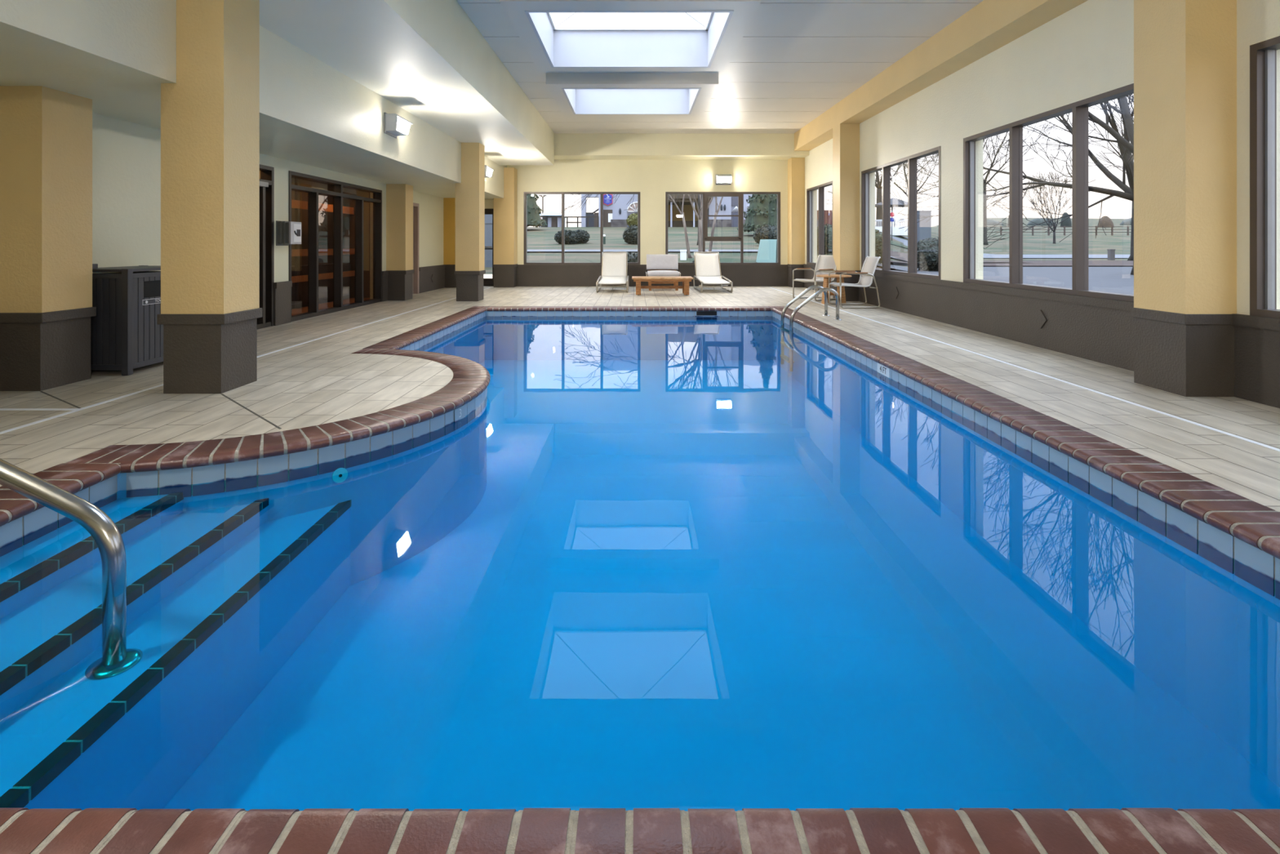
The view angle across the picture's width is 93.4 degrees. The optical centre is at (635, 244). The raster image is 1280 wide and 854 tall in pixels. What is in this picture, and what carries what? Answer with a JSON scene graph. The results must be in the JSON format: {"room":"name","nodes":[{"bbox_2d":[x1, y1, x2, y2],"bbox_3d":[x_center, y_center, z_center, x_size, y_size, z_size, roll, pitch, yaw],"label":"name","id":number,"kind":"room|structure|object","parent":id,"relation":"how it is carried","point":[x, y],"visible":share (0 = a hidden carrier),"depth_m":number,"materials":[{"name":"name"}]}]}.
{"room":"indoor swimming pool","nodes":[
{"label":"indoor swimming pool","id":0,"kind":"room"},
{"bbox_2d":[0,22,506,199],"bbox_3d":[-4.155,-2.045,5.950,1.510,1.710,19.900,0,0,0],"label":"ceiling","id":1,"kind":"structure","parent":0,"point":[117,91],"depth_m":5.00,"materials":[{"name":"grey paint"}]},
{"bbox_2d":[0,0,503,198],"bbox_3d":[-3.397,-1.584,5.750,0.010,0.786,19.500,0,0,0],"label":"ceiling beam","id":2,"kind":"structure","parent":1,"relation":"attached to","point":[297,88],"depth_m":5.74,"materials":[{"name":"beige paint"}]},
{"bbox_2d":[384,112,412,137],"bbox_3d":[-3.267,-1.640,8.320,0.249,0.280,0.400,0,0,0],"label":"wall lamp","id":3,"kind":"object","parent":2,"relation":"attached to","point":[395,126],"visible":1,"depth_m":8.14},
{"bbox_2d":[484,164,494,177],"bbox_3d":[-3.267,-1.590,13.200,0.249,0.280,0.400,0,0,0],"label":"wall lamp","id":4,"kind":"object","parent":2,"relation":"attached to","point":[488,171],"visible":0.41,"depth_m":13.09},
{"bbox_2d":[92,112,443,299],"bbox_3d":[-5.020,-0.900,5.950,0.220,4.000,19.900,0,0,0],"label":"wall","id":5,"kind":"structure","parent":0,"point":[126,155],"depth_m":5.99,"materials":[{"name":"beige paint"}]},
{"bbox_2d":[257,164,274,328],"bbox_3d":[-4.955,0.028,7.508,0.190,2.144,1.314,0,0,0],"label":"door","id":6,"kind":"structure","parent":5,"relation":"in","point":[266,180],"depth_m":8.12,"materials":[{"name":"brown metal"}]},
{"bbox_2d":[275,220,301,245],"bbox_3d":[-4.801,-0.155,8.363,0.217,0.340,0.275,0,0,0],"label":"box","id":7,"kind":"object","parent":5,"relation":"attached to","point":[287,233],"visible":1,"depth_m":8.24,"materials":[{"name":"grey metal"}]},
{"bbox_2d":[288,170,382,321],"bbox_3d":[-4.974,0.028,10.085,0.152,2.144,3.109,0,0,0],"label":"door","id":8,"kind":"structure","parent":5,"relation":"in","point":[337,193],"depth_m":10.02,"materials":[{"name":"wood"}]},
{"bbox_2d":[274,264,444,325],"bbox_3d":[-4.886,0.807,5.700,0.048,0.586,19.400,0,0,0],"label":"baseboard","id":9,"kind":"structure","parent":5,"relation":"attached to","point":[282,289],"depth_m":11.65,"materials":[{"name":"brown paint"}]},
{"bbox_2d":[412,202,418,293],"bbox_3d":[-4.955,0.090,13.100,0.150,2.018,0.959,0,0,0],"label":"door","id":10,"kind":"structure","parent":5,"relation":"in","point":[415,206],"depth_m":13.50,"materials":[{"name":"paint"}]},
{"bbox_2d":[291,177,333,265],"bbox_3d":[-6.250,-0.140,9.500,0.100,2.520,8.000,0,0,0],"label":"wall","id":11,"kind":"structure","parent":0,"point":[325,219],"depth_m":11.85,"materials":[{"name":"glass"}]},
{"bbox_2d":[343,186,369,297],"bbox_3d":[-5.665,-0.150,9.025,1.069,2.500,7.050,0,0,0],"label":"wall","id":12,"kind":"structure","parent":0,"point":[348,220],"depth_m":12.45,"materials":[{"name":"wood"}]},
{"bbox_2d":[259,0,553,164],"bbox_3d":[-2.723,-2.438,5.525,1.355,0.923,19.050,0,0,0],"label":"ceiling","id":13,"kind":"structure","parent":0,"point":[366,42],"depth_m":6.61,"materials":[{"name":"beige paint"}]},
{"bbox_2d":[383,0,554,164],"bbox_3d":[-2.049,-2.389,5.525,0.012,0.822,19.050,0,0,0],"label":"ceiling beam","id":14,"kind":"structure","parent":13,"relation":"attached to","point":[444,24],"depth_m":7.61,"materials":[{"name":"beige paint"}]},
{"bbox_2d":[484,160,787,264],"bbox_3d":[-0.410,-0.900,16.025,9.500,4.000,0.250,0,0,0],"label":"wall","id":15,"kind":"structure","parent":0,"point":[652,179],"depth_m":15.90,"materials":[{"name":"beige paint"}]},
{"bbox_2d":[483,208,493,285],"bbox_3d":[-4.050,0.075,16.005,0.699,2.048,0.110,0,0,0],"label":"door","id":16,"kind":"structure","parent":15,"relation":"in","point":[486,282],"depth_m":15.98,"materials":[{"name":"brown metal"}]},
{"bbox_2d":[524,191,639,264],"bbox_3d":[-1.421,-0.429,15.962,3.070,1.914,0.136,0,0,0],"label":"window","id":17,"kind":"structure","parent":15,"relation":"in","point":[526,193],"depth_m":15.90,"materials":[{"name":"brown metal"}]},
{"bbox_2d":[516,264,787,286],"bbox_3d":[0.435,0.814,15.883,7.130,0.570,0.034,0,0,0],"label":"baseboard","id":18,"kind":"structure","parent":15,"relation":"attached to","point":[527,275],"depth_m":15.88,"materials":[{"name":"brown paint"}]},
{"bbox_2d":[554,133,808,159],"bbox_3d":[0.470,-2.567,15.500,7.740,0.665,0.800,0,0,0],"label":"trim","id":19,"kind":"structure","parent":15,"relation":"attached to","point":[566,146],"depth_m":15.10,"materials":[{"name":"beige paint"}]},
{"bbox_2d":[665,191,780,264],"bbox_3d":[2.296,-0.429,15.955,3.027,1.914,0.150,0,0,0],"label":"window","id":20,"kind":"structure","parent":15,"relation":"in","point":[704,194],"depth_m":15.89,"materials":[{"name":"brown metal"}]},
{"bbox_2d":[715,173,731,185],"bbox_3d":[2.300,-1.710,15.775,0.400,0.280,0.249,0,0,0],"label":"wall lamp","id":21,"kind":"object","parent":15,"relation":"attached to","point":[721,179],"visible":1,"depth_m":15.71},
{"bbox_2d":[0,285,1279,511],"bbox_3d":[-0.780,1.160,6.000,10.840,0.120,20.400,0,0,0],"label":"floor","id":22,"kind":"structure","parent":0,"point":[320,381],"depth_m":4.49,"materials":[{"name":"tile"}]},
{"bbox_2d":[0,408,79,410],"bbox_3d":[-4.306,1.098,4.018,1.168,0.004,0.035,0,0,0],"label":"drain","id":23,"kind":"object","parent":22,"relation":"on","point":[1,409],"visible":1,"depth_m":4.01,"materials":[{"name":"white plastic"}]},
{"bbox_2d":[0,85,96,391],"bbox_3d":[-4.676,-0.045,4.740,0.468,2.290,0.456,0,0,0],"label":"column","id":24,"kind":"structure","parent":22,"relation":"on","point":[46,309],"depth_m":4.55,"materials":[{"name":"yellow paint"}]},
{"bbox_2d":[90,263,163,375],"bbox_3d":[-4.562,0.632,5.505,0.600,0.934,0.890,0,0,0],"label":"bin","id":25,"kind":"object","parent":22,"relation":"on","point":[126,335],"visible":0.41,"depth_m":5.07,"materials":[{"name":"plastic"}]},
{"bbox_2d":[39,391,281,429],"bbox_3d":[-3.249,1.099,4.205,2.506,0.002,0.570,0,0,16],"label":"trim","id":26,"kind":"structure","parent":22,"relation":"on","point":[229,398],"depth_m":4.12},
{"bbox_2d":[156,0,262,393],"bbox_3d":[-3.272,-0.439,4.660,0.499,3.076,0.454,0,0,0],"label":"column","id":27,"kind":"structure","parent":22,"relation":"on","point":[211,310],"depth_m":4.45,"materials":[{"name":"yellow paint"}]},
{"bbox_2d":[0,288,488,434],"bbox_3d":[-3.703,1.098,5.700,0.035,0.004,19.200,0,0,0],"label":"drain","id":28,"kind":"object","parent":22,"relation":"on","point":[159,385],"visible":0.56,"depth_m":4.40,"materials":[{"name":"white plastic"}]},
{"bbox_2d":[294,177,300,308],"bbox_3d":[-5.830,-0.075,10.395,0.050,2.350,0.090,0,0,0],"label":"wooden post","id":29,"kind":"object","parent":22,"relation":"on","point":[297,180],"visible":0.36,"depth_m":10.35,"materials":[{"name":"brown wood"}]},
{"bbox_2d":[291,199,353,214],"bbox_3d":[-5.825,-0.690,9.800,0.050,0.140,5.200,0,0,0],"label":"rail","id":30,"kind":"object","parent":29,"relation":"attached to","point":[295,203],"visible":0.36,"depth_m":11.15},
{"bbox_2d":[291,248,355,256],"bbox_3d":[-5.805,0.140,9.800,0.050,0.120,5.200,0,0,0],"label":"rail","id":31,"kind":"object","parent":29,"relation":"attached to","point":[295,252],"visible":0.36,"depth_m":11.12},
{"bbox_2d":[291,270,355,282],"bbox_3d":[-5.765,0.588,9.800,0.050,0.105,5.200,0,0,0],"label":"rail","id":32,"kind":"object","parent":29,"relation":"attached to","point":[347,273],"visible":0.14,"depth_m":11.05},
{"bbox_2d":[291,262,351,309],"bbox_3d":[-6.025,0.740,9.800,0.330,0.720,5.200,0,0,0],"label":"panel","id":33,"kind":"object","parent":22,"relation":"on","point":[325,286],"visible":0.14,"depth_m":11.32,"materials":[{"name":"brown glass"}]},
{"bbox_2d":[342,186,343,299],"bbox_3d":[-5.830,-0.075,11.945,0.050,2.350,0.090,0,0,0],"label":"wooden post","id":34,"kind":"object","parent":22,"relation":"on","point":[343,187],"visible":0.07,"depth_m":11.97,"materials":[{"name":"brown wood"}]},
{"bbox_2d":[386,183,414,300],"bbox_3d":[-4.711,-0.045,12.065,0.398,2.290,0.446,0,0,0],"label":"column","id":35,"kind":"structure","parent":22,"relation":"on","point":[399,197],"depth_m":11.86,"materials":[{"name":"yellow paint"}]},
{"bbox_2d":[443,197,456,287],"bbox_3d":[-4.673,-0.045,15.642,0.475,2.290,0.514,0,0,0],"label":"column","id":36,"kind":"structure","parent":22,"relation":"on","point":[449,203],"depth_m":15.40,"materials":[{"name":"paint"}]},
{"bbox_2d":[453,142,485,301],"bbox_3d":[-3.272,-0.439,11.910,0.499,3.076,0.454,0,0,0],"label":"column","id":37,"kind":"structure","parent":22,"relation":"on","point":[469,271],"depth_m":11.70,"materials":[{"name":"yellow paint"}]},
{"bbox_2d":[493,167,517,287],"bbox_3d":[-3.395,-0.439,15.694,0.554,3.076,0.411,0,0,0],"label":"column","id":38,"kind":"structure","parent":22,"relation":"on","point":[505,209],"depth_m":15.50,"materials":[{"name":"yellow paint"}]},
{"bbox_2d":[595,251,628,292],"bbox_3d":[-0.540,0.642,14.576,0.728,0.915,1.728,0,0,0],"label":"chaise lounge","id":39,"kind":"object","parent":22,"relation":"on","point":[614,266],"visible":1,"depth_m":15.11,"materials":[{"name":"white"}]},
{"bbox_2d":[0,306,1279,853],"bbox_3d":[-0.123,1.548,5.804,5.534,0.904,9.842,0,0,0],"label":"swimming pool","id":40,"kind":"object","parent":22,"relation":"in","point":[631,580],"visible":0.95,"depth_m":2.82,"materials":[{"name":"liquid"}]},
{"bbox_2d":[0,458,142,679],"bbox_3d":[-2.432,1.056,2.155,1.293,0.888,0.156,0,0,0],"label":"handrail","id":41,"kind":"object","parent":40,"relation":"attached to","point":[116,659],"visible":1,"depth_m":2.13,"materials":[{"name":"silver metal"}]},
{"bbox_2d":[631,276,693,295],"bbox_3d":[0.575,0.907,13.294,1.320,0.384,0.548,0,0,0],"label":"coffee table","id":42,"kind":"object","parent":22,"relation":"on","point":[685,280],"visible":1,"depth_m":13.05,"materials":[{"name":"brown wood"}]},
{"bbox_2d":[645,254,680,290],"bbox_3d":[0.660,0.673,14.801,0.844,0.854,0.872,0,0,0],"label":"lounge chair","id":43,"kind":"object","parent":22,"relation":"on","point":[657,265],"visible":0.93,"depth_m":15.03,"materials":[{"name":"grey fabric"}]},
{"bbox_2d":[646,254,678,269],"bbox_3d":[0.660,0.437,15.127,0.790,0.383,0.220,0,0,0],"label":"cushion","id":44,"kind":"object","parent":43,"relation":"on","point":[653,261],"depth_m":15.05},
{"bbox_2d":[647,270,679,276],"bbox_3d":[0.660,0.708,14.700,0.770,0.155,0.670,0,0,0],"label":"seat cushion","id":45,"kind":"object","parent":43,"relation":"on","point":[652,273],"depth_m":14.37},
{"bbox_2d":[693,251,733,292],"bbox_3d":[1.823,0.642,14.595,0.728,0.915,1.728,0,0,-1],"label":"chaise lounge","id":46,"kind":"object","parent":22,"relation":"on","point":[708,271],"visible":1,"depth_m":15.12,"materials":[{"name":"white"}]},
{"bbox_2d":[787,157,804,287],"bbox_3d":[4.166,-0.568,15.695,0.348,3.334,0.407,0,0,0],"label":"column","id":47,"kind":"structure","parent":22,"relation":"on","point":[796,166],"depth_m":15.50,"materials":[{"name":"yellow paint"}]},
{"bbox_2d":[779,284,841,371],"bbox_3d":[2.615,1.238,9.075,0.780,1.223,0.650,0,0,0],"label":"pool ladder","id":48,"kind":"object","parent":22,"relation":"attached to","point":[789,360],"visible":1,"depth_m":8.81,"materials":[{"name":"silver metal"}]},
{"bbox_2d":[792,254,836,301],"bbox_3d":[3.620,0.650,12.057,0.726,0.890,0.640,0,0,-28],"label":"armchair","id":49,"kind":"object","parent":22,"relation":"on","point":[825,264],"visible":0.67,"depth_m":12.17,"materials":[{"name":"beige fabric"}]},
{"bbox_2d":[816,274,851,305],"bbox_3d":[3.680,0.835,11.220,0.630,0.530,0.630,0,0,0],"label":"side table","id":50,"kind":"object","parent":22,"relation":"on","point":[825,284],"visible":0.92,"depth_m":11.11,"materials":[{"name":"brown wood"}]},
{"bbox_2d":[832,124,859,301],"bbox_3d":[4.146,-0.622,11.915,0.388,3.442,0.446,0,0,0],"label":"column","id":51,"kind":"structure","parent":22,"relation":"on","point":[846,137],"depth_m":11.70,"materials":[{"name":"yellow paint"}]},
{"bbox_2d":[828,256,880,308],"bbox_3d":[3.870,0.650,10.680,0.726,0.890,0.640,0,0,0],"label":"armchair","id":52,"kind":"object","parent":22,"relation":"on","point":[869,265],"visible":1,"depth_m":10.64,"materials":[{"name":"grey"}]},
{"bbox_2d":[769,287,1279,451],"bbox_3d":[3.433,1.098,5.750,0.035,0.004,19.300,0,0,0],"label":"drain","id":53,"kind":"object","parent":22,"relation":"on","point":[1031,371],"visible":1,"depth_m":4.41,"materials":[{"name":"white plastic"}]},
{"bbox_2d":[1132,0,1236,396],"bbox_3d":[4.151,-0.622,4.583,0.378,3.442,0.469,0,0,0],"label":"column","id":54,"kind":"structure","parent":22,"relation":"on","point":[1185,51],"depth_m":4.36,"materials":[{"name":"yellow paint"}]},
{"bbox_2d":[456,0,983,133],"bbox_3d":[0.958,-2.800,5.650,6.005,0.040,19.300,0,0,0],"label":"ceiling","id":55,"kind":"structure","parent":0,"point":[794,60],"depth_m":9.05,"materials":[{"name":"paint"}]},
{"bbox_2d":[499,0,761,71],"bbox_3d":[-0.060,-3.060,7.755,2.800,0.931,2.610,0,0,0],"label":"skylight","id":56,"kind":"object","parent":55,"relation":"attached to","point":[551,48],"depth_m":8.78,"materials":[{"name":"white paint"}]},
{"bbox_2d":[546,73,718,115],"bbox_3d":[-0.060,-3.060,10.990,2.800,0.931,2.420,0,0,0],"label":"window","id":57,"kind":"structure","parent":55,"relation":"attached to","point":[575,94],"depth_m":11.23,"materials":[{"name":"white paint"}]},
{"bbox_2d":[804,0,1279,315],"bbox_3d":[4.470,-0.900,6.075,0.260,4.000,20.150,0,0,0],"label":"wall","id":58,"kind":"structure","parent":0,"point":[1086,51],"depth_m":6.86,"materials":[{"name":"beige paint"}]},
{"bbox_2d":[806,181,832,265],"bbox_3d":[4.402,-0.453,13.810,0.136,1.904,3.019,0,0,0],"label":"window","id":59,"kind":"structure","parent":58,"relation":"in","point":[820,188],"depth_m":14.34,"materials":[{"name":"brown metal"}]},
{"bbox_2d":[861,146,940,279],"bbox_3d":[4.402,-0.453,10.095,0.136,1.904,3.009,0,0,0],"label":"window","id":60,"kind":"structure","parent":58,"relation":"in","point":[911,160],"depth_m":10.57,"materials":[{"name":"brown metal"}]},
{"bbox_2d":[794,0,1088,151],"bbox_3d":[4.150,-2.622,5.550,0.380,0.557,19.100,0,0,0],"label":"ceiling beam","id":61,"kind":"structure","parent":58,"relation":"attached to","point":[990,25],"depth_m":7.94,"materials":[{"name":"yellow paint"}]},
{"bbox_2d":[1034,309,1047,328],"bbox_3d":[4.316,0.795,6.430,0.012,0.200,0.190,0,0,0],"label":"diamond tile","id":62,"kind":"structure","parent":58,"relation":"attached to","point":[1040,317],"depth_m":6.42,"materials":[{"name":"tile"}]},
{"bbox_2d":[803,263,1279,408],"bbox_3d":[4.323,0.800,5.750,0.034,0.600,19.500,0,0,0],"label":"baseboard","id":63,"kind":"structure","parent":58,"relation":"attached to","point":[1100,330],"depth_m":6.17,"materials":[{"name":"brown paint"}]},
{"bbox_2d":[963,83,1133,302],"bbox_3d":[4.402,-0.453,6.475,0.136,1.904,3.029,0,0,0],"label":"window","id":64,"kind":"structure","parent":58,"relation":"in","point":[1079,109],"depth_m":6.85,"materials":[{"name":"brown metal"}]},
{"bbox_2d":[1249,35,1279,318],"bbox_3d":[4.402,-0.453,2.740,0.136,1.904,3.039,0,0,0],"label":"window","id":65,"kind":"structure","parent":58,"relation":"in","point":[1263,55],"depth_m":4.21,"materials":[{"name":"brown metal"}]},
{"label":"outside","id":66,"kind":"structure","parent":0,"visible":0},
{"bbox_2d":[484,217,1133,274],"bbox_3d":[100.000,-8.445,185.000,320.000,18.491,430.000,0,0,0],"label":"lawn","id":67,"kind":"structure","parent":66,"point":[538,237],"depth_m":39.22,"materials":[{"name":"green plant"}]},
{"bbox_2d":[484,214,492,266],"bbox_3d":[-5.200,-0.350,19.390,2.000,2.300,1.620,0,0,0],"label":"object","id":68,"kind":"object","parent":67,"relation":"on","point":[488,218],"visible":0.02,"depth_m":18.60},
{"bbox_2d":[527,194,547,226],"bbox_3d":[-8.604,-4.363,44.975,3.996,6.675,4.037,0,0,0],"label":"conifer","id":69,"kind":"object","parent":67,"relation":"on","point":[534,211],"visible":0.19,"depth_m":44.26,"materials":[{"name":"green plant"}]},
{"bbox_2d":[539,210,561,226],"bbox_3d":[-7.486,-2.044,54.000,2.206,1.920,4.800,0,0,0],"label":"pavilion","id":70,"kind":"object","parent":67,"relation":"on","point":[551,222],"visible":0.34,"depth_m":51.99,"materials":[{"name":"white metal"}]},
{"bbox_2d":[554,230,580,244],"bbox_3d":[-3.543,-0.364,31.005,1.363,0.829,1.196,0,0,0],"label":"shrub","id":71,"kind":"object","parent":67,"relation":"on","point":[571,237],"visible":0.8,"depth_m":30.69,"materials":[{"name":"green plant"}]},
{"bbox_2d":[535,216,599,226],"bbox_3d":[-5.686,-1.789,49.960,5.244,1.079,0.120,0,0,0],"label":"rail fence","id":72,"kind":"object","parent":67,"relation":"on","point":[546,217],"visible":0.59,"depth_m":49.95,"materials":[{"name":"wood"}]},
{"bbox_2d":[573,229,590,243],"bbox_3d":[-2.942,-0.401,31.597,1.119,0.809,1.095,0,0,0],"label":"shrub","id":73,"kind":"object","parent":67,"relation":"on","point":[584,235],"visible":0.64,"depth_m":31.32,"materials":[{"name":"green plant"}]},
{"bbox_2d":[581,194,600,226],"bbox_3d":[-3.766,-2.818,51.550,1.760,3.468,0.700,0,0,0],"label":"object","id":74,"kind":"object","parent":67,"relation":"on","point":[593,222],"visible":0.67,"depth_m":51.20,"materials":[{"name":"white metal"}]},
{"bbox_2d":[622,225,637,244],"bbox_3d":[-0.040,-0.469,31.008,1.324,1.119,1.205,0,0,0],"label":"shrub","id":75,"kind":"object","parent":67,"relation":"on","point":[630,233],"visible":0.65,"depth_m":30.66,"materials":[{"name":"green plant"}]},
{"bbox_2d":[559,194,702,244],"bbox_3d":[0.377,-5.463,30.336,9.694,11.085,6.851,0,0,-19],"label":"bare tree","id":76,"kind":"object","parent":67,"relation":"on","point":[588,196],"visible":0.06,"depth_m":29.48,"materials":[{"name":"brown plant"}]},
{"bbox_2d":[626,213,637,226],"bbox_3d":[0.004,-1.914,48.990,1.610,1.340,1.453,0,0,0],"label":"shrub","id":77,"kind":"object","parent":67,"relation":"on","point":[632,221],"visible":0.44,"depth_m":48.62,"materials":[{"name":"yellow plant"}]},
{"bbox_2d":[626,251,637,262],"bbox_3d":[-0.211,0.504,17.611,1.343,0.592,0.874,0,0,0],"label":"shrub","id":78,"kind":"object","parent":67,"relation":"on","point":[632,258],"visible":0.13,"depth_m":17.33,"materials":[{"name":"green plant"}]},
{"bbox_2d":[603,194,751,226],"bbox_3d":[5.890,-4.742,55.400,17.505,7.316,9.200,0,0,0],"label":"building","id":79,"kind":"structure","parent":67,"relation":"on","point":[615,215],"depth_m":51.99,"materials":[{"name":"white"}]},
{"bbox_2d":[603,194,612,205],"bbox_3d":[-2.417,-3.895,51.922,0.820,1.120,0.154,0,0,0],"label":"sign","id":80,"kind":"object","parent":79,"relation":"attached to","point":[606,197],"visible":0.98,"depth_m":51.88,"materials":[{"name":"blue paint"}]},
{"bbox_2d":[667,194,692,257],"bbox_3d":[1.067,-2.206,22.348,4.043,5.552,1.853,0,0,-11],"label":"bare tree","id":81,"kind":"object","parent":67,"relation":"on","point":[682,213],"visible":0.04,"depth_m":22.02,"materials":[{"name":"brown plant"}]},
{"bbox_2d":[687,194,713,252],"bbox_3d":[2.431,-2.294,21.734,3.802,5.678,4.590,0,0,-3],"label":"bare tree","id":82,"kind":"object","parent":67,"relation":"on","point":[699,215],"visible":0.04,"depth_m":21.95,"materials":[{"name":"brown plant"}]},
{"bbox_2d":[708,196,723,252],"bbox_3d":[3.655,-2.350,23.073,3.067,5.841,2.985,0,0,12],"label":"bare tree","id":83,"kind":"object","parent":67,"relation":"on","point":[716,202],"visible":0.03,"depth_m":22.02,"materials":[{"name":"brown plant"}]},
{"bbox_2d":[736,194,777,232],"bbox_3d":[8.162,-3.562,38.075,3.616,6.126,3.627,0,0,0],"label":"conifer","id":84,"kind":"object","parent":67,"relation":"on","point":[762,211],"visible":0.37,"depth_m":37.03,"materials":[{"name":"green plant"}]},
{"bbox_2d":[753,224,777,244],"bbox_3d":[6.507,-0.412,29.492,1.572,1.157,1.274,0,0,0],"label":"shrub","id":85,"kind":"object","parent":67,"relation":"on","point":[767,232],"visible":0.51,"depth_m":29.17,"materials":[{"name":"green plant"}]},
{"bbox_2d":[755,239,777,262],"bbox_3d":[4.622,0.221,20.550,0.989,0.780,0.699,0,0,0],"label":"box","id":86,"kind":"object","parent":67,"relation":"on","point":[767,249],"visible":0.64,"depth_m":20.23,"materials":[{"name":"green paint"}]},
{"bbox_2d":[527,249,1008,262],"bbox_3d":[-2.000,0.480,24.800,36.000,0.540,1.200,0,0,0],"label":"footpath","id":87,"kind":"structure","parent":67,"relation":"on","point":[527,250],"depth_m":24.98,"materials":[{"name":"concrete"}]},
{"bbox_2d":[817,223,831,253],"bbox_3d":[7.604,-0.204,23.985,1.304,1.295,1.472,0,0,0],"label":"shrub","id":88,"kind":"object","parent":67,"relation":"on","point":[828,229],"visible":0.27,"depth_m":23.54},
{"bbox_2d":[817,210,831,226],"bbox_3d":[22.473,-2.582,78.950,8.123,3.364,8.100,0,0,0],"label":"brick building","id":89,"kind":"structure","parent":67,"relation":"on","point":[828,214],"depth_m":75.01,"materials":[{"name":"brown brick"}]},
{"bbox_2d":[875,228,882,264],"bbox_3d":[7.948,0.096,20.390,1.107,1.290,1.481,0,0,0],"label":"shrub","id":90,"kind":"object","parent":67,"relation":"on","point":[878,237],"visible":0.21,"depth_m":19.86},
{"bbox_2d":[875,197,907,235],"bbox_3d":[19.200,-2.082,45.000,3.545,2.835,3.383,0,0,0],"label":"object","id":91,"kind":"object","parent":67,"relation":"on","point":[896,231],"visible":0.33,"depth_m":43.70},
{"bbox_2d":[875,266,907,271],"bbox_3d":[2.500,0.704,18.250,11.000,0.131,2.500,0,0,0],"label":"mulch bed","id":92,"kind":"object","parent":67,"relation":"on","point":[877,267],"visible":0.04,"depth_m":18.19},
{"bbox_2d":[875,158,921,226],"bbox_3d":[24.204,-8.406,60.002,12.965,13.710,6.247,0,0,-18],"label":"bare tree","id":93,"kind":"object","parent":67,"relation":"on","point":[877,183],"visible":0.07,"depth_m":59.82,"materials":[{"name":"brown plant"}]},
{"bbox_2d":[880,152,938,195],"bbox_3d":[29.977,-8.743,65.491,13.024,14.461,9.293,0,0,0],"label":"bare tree","id":94,"kind":"object","parent":67,"relation":"on","point":[934,165],"visible":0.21,"depth_m":65.53,"materials":[{"name":"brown plant"}]},
{"bbox_2d":[916,210,931,242],"bbox_3d":[15.162,-0.511,32.000,0.740,2.543,0.640,0,0,0],"label":"tall cabinet","id":95,"kind":"object","parent":67,"relation":"on","point":[923,228],"visible":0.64,"depth_m":31.70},
{"bbox_2d":[916,236,938,271],"bbox_3d":[8.946,0.335,18.093,1.399,1.138,1.507,0,0,0],"label":"shrub","id":96,"kind":"object","parent":67,"relation":"on","point":[927,251],"visible":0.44,"depth_m":17.79,"materials":[{"name":"green plant"}]},
{"bbox_2d":[826,93,1133,260],"bbox_3d":[21.557,-7.484,30.702,23.763,16.668,20.332,0,0,28],"label":"bare tree","id":97,"kind":"object","parent":67,"relation":"on","point":[1127,157],"visible":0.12,"depth_m":30.04,"materials":[{"name":"grey plant"}]},
{"bbox_2d":[829,250,1133,266],"bbox_3d":[33.800,0.415,24.650,52.400,0.670,6.700,0,0,0],"label":"mulch bed","id":98,"kind":"object","parent":67,"relation":"on","point":[904,256],"visible":0.27,"depth_m":24.17,"materials":[{"name":"soil"}]},
{"bbox_2d":[876,263,1133,294],"bbox_3d":[23.750,0.658,4.600,32.500,0.243,33.200,0,0,0],"label":"parking lot","id":99,"kind":"structure","parent":67,"relation":"on","point":[1107,279],"depth_m":14.81,"materials":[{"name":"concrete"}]},
{"bbox_2d":[880,232,1130,257],"bbox_3d":[82.000,-0.215,40.000,136.000,1.950,12.000,0,0,0],"label":"road","id":100,"kind":"structure","parent":67,"relation":"on","point":[904,242],"depth_m":40.21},
{"bbox_2d":[982,120,1056,244],"bbox_3d":[34.854,-9.638,58.148,14.263,19.434,8.604,0,0,-3],"label":"bare tree","id":101,"kind":"object","parent":67,"relation":"on","point":[984,215],"visible":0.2,"depth_m":59.76,"materials":[{"name":"grey plant"}]},
{"bbox_2d":[1026,217,1056,226],"bbox_3d":[90.700,-3.634,135.029,7.779,5.482,5.500,0,0,0],"label":"shrub","id":102,"kind":"object","parent":67,"relation":"on","point":[1038,220],"visible":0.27,"depth_m":133.83,"materials":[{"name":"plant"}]},
{"bbox_2d":[1022,164,1071,243],"bbox_3d":[43.206,-4.130,61.743,6.928,8.169,6.244,0,0,0],"label":"bare tree","id":103,"kind":"object","parent":67,"relation":"on","point":[1046,194],"visible":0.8,"depth_m":61.94,"materials":[{"name":"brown plant"}]},
{"bbox_2d":[986,226,1131,235],"bbox_3d":[57.000,-1.861,76.000,34.140,1.622,0.140,0,0,0],"label":"fence","id":104,"kind":"object","parent":67,"relation":"on","point":[1048,232],"visible":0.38,"depth_m":75.97,"materials":[{"name":"brown wood"}]},
{"bbox_2d":[1060,212,1071,226],"bbox_3d":[84.067,-3.359,118.019,2.495,6.804,1.776,0,0,0],"label":"shrub","id":105,"kind":"object","parent":67,"relation":"on","point":[1067,222],"visible":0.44,"depth_m":117.54,"materials":[{"name":"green plant"}]},
{"bbox_2d":[1054,96,1133,275],"bbox_3d":[13.044,-4.453,14.554,9.611,10.605,8.539,0,0,0],"label":"bare tree","id":106,"kind":"object","parent":67,"relation":"on","point":[1126,113],"visible":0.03,"depth_m":15.71,"materials":[{"name":"grey plant"}]},
{"bbox_2d":[1097,213,1115,227],"bbox_3d":[90.288,-2.963,115.996,3.509,6.083,2.503,0,0,0],"label":"shrub","id":107,"kind":"object","parent":67,"relation":"on","point":[1105,220],"visible":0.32,"depth_m":115.41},
{"bbox_2d":[1106,248,1115,260],"bbox_3d":[24.425,0.530,31.000,0.250,0.580,0.230,0,0,0],"label":"utility box","id":108,"kind":"object","parent":67,"relation":"on","point":[1111,252],"visible":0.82,"depth_m":30.90,"materials":[{"name":"metal"}]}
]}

